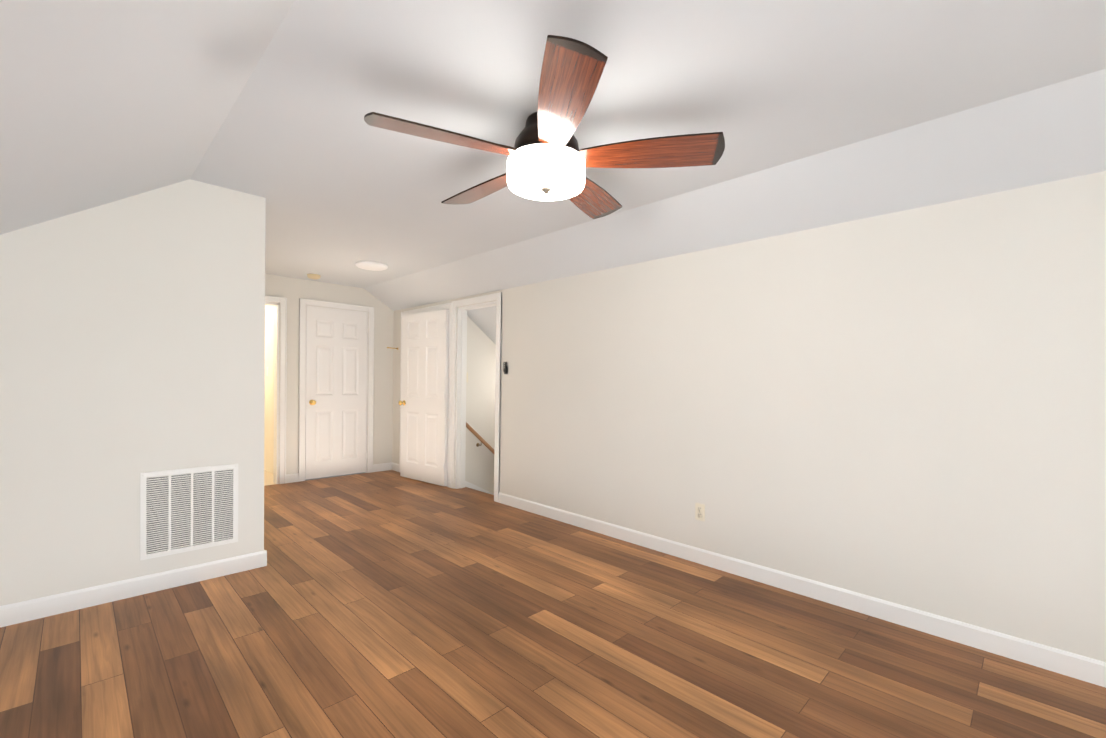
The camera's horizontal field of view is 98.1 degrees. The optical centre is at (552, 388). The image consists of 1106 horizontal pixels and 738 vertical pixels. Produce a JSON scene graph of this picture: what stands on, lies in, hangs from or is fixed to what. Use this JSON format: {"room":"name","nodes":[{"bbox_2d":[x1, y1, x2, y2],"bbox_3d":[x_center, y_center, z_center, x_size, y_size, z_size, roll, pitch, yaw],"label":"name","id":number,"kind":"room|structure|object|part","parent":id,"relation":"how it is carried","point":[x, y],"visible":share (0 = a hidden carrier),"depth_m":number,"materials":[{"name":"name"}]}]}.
{"room":"empty attic bedroom","nodes":[
{"label":"empty attic bedroom","id":0,"kind":"room"},
{"bbox_2d":[0,179,265,605],"bbox_3d":[-3.598,-0.115,3.172,2.335,2.440,2.660,0,1,-45],"label":"wall","id":1,"kind":"structure","parent":0,"point":[132,338],"depth_m":2.58,"materials":[{"name":"beige paint"}]},
{"bbox_2d":[0,551,263,626],"bbox_3d":[-2.629,1.086,2.288,2.160,0.098,0.014,0,1,-45],"label":"baseboard","id":2,"kind":"structure","parent":1,"relation":"attached to","point":[19,612],"depth_m":2.59,"materials":[{"name":"white paint"}]},
{"bbox_2d":[140,464,237,560],"bbox_3d":[-2.104,0.703,2.799,0.459,0.482,0.012,0,1,-45],"label":"air vent","id":3,"kind":"object","parent":1,"relation":"in","point":[186,510],"visible":1,"depth_m":2.79,"materials":[{"name":"white metal"}]},
{"bbox_2d":[264,550,266,565],"bbox_3d":[-2.735,1.056,3.972,0.014,0.098,2.554,0,1,-45],"label":"baseboard","id":4,"kind":"structure","parent":1,"relation":"attached to","point":[265,551],"depth_m":3.07,"materials":[{"name":"white paint"}]},
{"bbox_2d":[264,305,273,473],"bbox_3d":[-4.527,-0.203,5.757,2.022,2.500,2.320,0,1,-45],"label":"wall","id":5,"kind":"structure","parent":0,"point":[269,398],"depth_m":6.08,"materials":[{"name":"beige paint"}]},
{"bbox_2d":[265,274,393,473],"bbox_3d":[-2.975,-0.146,5.581,2.545,2.440,0.120,0,1,-45],"label":"wall","id":6,"kind":"structure","parent":0,"point":[292,290],"depth_m":5.84,"materials":[{"name":"beige paint"}]},
{"bbox_2d":[265,302,278,483],"bbox_3d":[-3.369,0.058,5.196,0.694,2.031,0.122,0,1,-45],"label":"lining","id":7,"kind":"object","parent":6,"relation":"attached to","point":[276,305],"depth_m":5.40,"materials":[{"name":"white paint"}]},
{"bbox_2d":[265,295,286,483],"bbox_3d":[-3.319,0.024,5.145,0.836,2.102,0.023,0,1,-45],"label":"door frame","id":8,"kind":"structure","parent":6,"relation":"attached to","point":[282,300],"depth_m":5.41,"materials":[{"name":"white paint"}]},
{"bbox_2d":[298,298,373,481],"bbox_3d":[-2.614,0.016,5.845,0.882,2.117,0.023,0,1,-45],"label":"door frame","id":9,"kind":"structure","parent":6,"relation":"attached to","point":[303,302],"depth_m":5.60,"materials":[{"name":"white paint"}]},
{"bbox_2d":[305,305,367,472],"bbox_3d":[-2.665,0.050,5.896,0.740,2.046,0.122,0,1,-45],"label":"lining","id":10,"kind":"object","parent":6,"relation":"attached to","point":[306,305],"depth_m":6.10,"materials":[{"name":"white paint"}]},
{"bbox_2d":[305,306,367,479],"bbox_3d":[-2.636,0.049,5.867,0.722,2.027,0.171,0,1,-45],"label":"closet door","id":11,"kind":"structure","parent":10,"relation":"attached to","point":[336,384],"depth_m":5.84,"materials":[{"name":"white paint"}]},
{"bbox_2d":[373,462,395,471],"bbox_3d":[-2.224,1.025,6.271,0.270,0.098,0.014,0,1,-45],"label":"baseboard","id":12,"kind":"structure","parent":6,"relation":"attached to","point":[384,466],"depth_m":6.28,"materials":[{"name":"white paint"}]},
{"bbox_2d":[465,316,495,491],"bbox_3d":[-0.288,1.327,6.289,2.500,4.750,0.130,0,1,-45],"label":"wall","id":13,"kind":"structure","parent":0,"point":[480,397],"depth_m":5.62,"materials":[{"name":"beige paint"}]},
{"bbox_2d":[465,481,493,494],"bbox_3d":[-0.259,2.299,6.261,2.260,2.560,0.015,0,1,-45],"label":"trim","id":14,"kind":"structure","parent":13,"relation":"attached to","point":[470,485],"depth_m":5.58,"materials":[{"name":"white paint"}]},
{"bbox_2d":[466,422,493,453],"bbox_3d":[-0.324,1.235,6.112,1.987,1.731,0.086,0,1,-45],"label":"stair handrail","id":15,"kind":"object","parent":13,"relation":"attached to","point":[479,437],"visible":0.33,"depth_m":5.54,"materials":[{"name":"brown wood"}]},
{"bbox_2d":[467,306,495,343],"bbox_3d":[0.082,-0.095,5.914,2.260,1.792,0.880,0,1,-45],"label":"ceiling soffit","id":16,"kind":"structure","parent":0,"point":[483,320],"depth_m":5.38,"materials":[{"name":"white paint"}]},
{"bbox_2d":[0,469,1105,737],"bbox_3d":[-1.456,1.175,2.627,4.600,0.062,10.910,0,1,-45],"label":"floor","id":17,"kind":"structure","parent":0,"point":[386,604],"depth_m":2.13,"materials":[{"name":"brown wood"}]},
{"bbox_2d":[0,0,1105,310],"bbox_3d":[0.179,-0.381,2.652,6.960,1.879,8.710,0,1,-45],"label":"ceiling","id":18,"kind":"structure","parent":0,"point":[822,112],"depth_m":1.92,"materials":[{"name":"white paint"}]},
{"bbox_2d":[307,274,320,278],"bbox_3d":[-2.645,-1.237,5.311,0.136,0.040,0.136,0,1,-45],"label":"smoke detector","id":19,"kind":"object","parent":18,"relation":"attached to","point":[313,276],"visible":1,"depth_m":5.27,"materials":[{"name":"beige plastic"}]},
{"bbox_2d":[355,261,387,270],"bbox_3d":[-1.805,-1.217,4.779,0.306,0.038,0.306,0,1,-45],"label":"recessed light","id":20,"kind":"object","parent":18,"relation":"in","point":[372,265],"visible":1,"depth_m":4.71,"materials":[{"name":"white plastic"}]},
{"bbox_2d":[364,35,724,218],"bbox_3d":[-0.063,-1.008,2.132,1.427,0.314,1.382,0,1,-45],"label":"ceiling fan","id":21,"kind":"object","parent":18,"relation":"attached to","point":[548,159],"visible":1,"depth_m":1.95,"materials":[{"name":"brown wood"}]},
{"bbox_3d":[-0.406,-1.002,1.908,0.642,0.016,0.183,0,15,-26],"label":"blade","id":22,"kind":"part","parent":21,"relation":"part of","materials":[{"name":"brown wood"}]},
{"bbox_3d":[-0.322,-1.009,2.396,0.183,0.016,0.642,-19,14,-42],"label":"blade","id":23,"kind":"part","parent":21,"relation":"part of","materials":[{"name":"brown wood"}]},
{"bbox_3d":[-0.030,-0.919,2.095,0.340,0.138,0.340,0,1,-45],"label":"glass","id":24,"kind":"part","parent":21,"relation":"part of","materials":[{"name":"white glass"}]},
{"bbox_3d":[0.031,-0.992,1.677,0.183,0.016,0.642,15,-1,-8],"label":"blade","id":25,"kind":"part","parent":21,"relation":"part of","materials":[{"name":"brown wood"}]},
{"bbox_3d":[0.168,-1.003,2.466,0.183,0.016,0.642,-14,-6,27],"label":"blade","id":26,"kind":"part","parent":21,"relation":"part of","materials":[{"name":"brown wood"}]},
{"bbox_3d":[0.386,-0.992,2.022,0.642,0.016,0.183,1,-13,10],"label":"blade","id":27,"kind":"part","parent":21,"relation":"part of","materials":[{"name":"brown wood"}]},
{"bbox_2d":[392,171,1105,661],"bbox_3d":[0.909,0.109,3.393,0.120,2.120,8.710,0,1,-45],"label":"wall","id":28,"kind":"structure","parent":0,"point":[904,407],"depth_m":2.56,"materials":[{"name":"beige paint"}]},
{"bbox_2d":[399,292,501,501],"bbox_3d":[-1.240,0.065,5.455,0.023,2.072,2.038,0,1,-45],"label":"door frame","id":29,"kind":"structure","parent":28,"relation":"attached to","point":[451,307],"depth_m":5.30,"materials":[{"name":"white paint"}]},
{"bbox_2d":[455,301,496,488],"bbox_3d":[-0.775,0.114,5.088,0.122,2.001,0.718,0,1,-45],"label":"lining","id":30,"kind":"object","parent":28,"relation":"attached to","point":[461,374],"depth_m":5.31,"materials":[{"name":"white paint"}]},
{"bbox_2d":[398,310,448,485],"bbox_3d":[-1.541,0.097,5.604,0.855,1.972,0.103,2,1,39],"label":"door ajar","id":31,"kind":"object","parent":30,"relation":"attached to","point":[423,402],"visible":1,"depth_m":5.58,"materials":[{"name":"white paint"}]},
{"bbox_2d":[503,362,507,373],"bbox_3d":[-0.464,-0.202,4.670,0.028,0.117,0.048,0,1,-45],"label":"remote","id":32,"kind":"object","parent":28,"relation":"attached to","point":[505,369],"visible":1,"depth_m":4.66,"materials":[{"name":"black plastic"}]},
{"bbox_2d":[695,503,704,520],"bbox_3d":[0.987,0.828,3.225,0.008,0.114,0.070,0,1,-45],"label":"outlet","id":33,"kind":"object","parent":28,"relation":"attached to","point":[699,511],"visible":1,"depth_m":3.22,"materials":[{"name":"beige plastic"}]},
{"bbox_2d":[498,492,1105,687],"bbox_3d":[1.649,1.145,2.556,0.014,0.098,6.194,0,1,-45],"label":"baseboard","id":34,"kind":"structure","parent":28,"relation":"attached to","point":[1077,666],"depth_m":2.55,"materials":[{"name":"white paint"}]}
]}

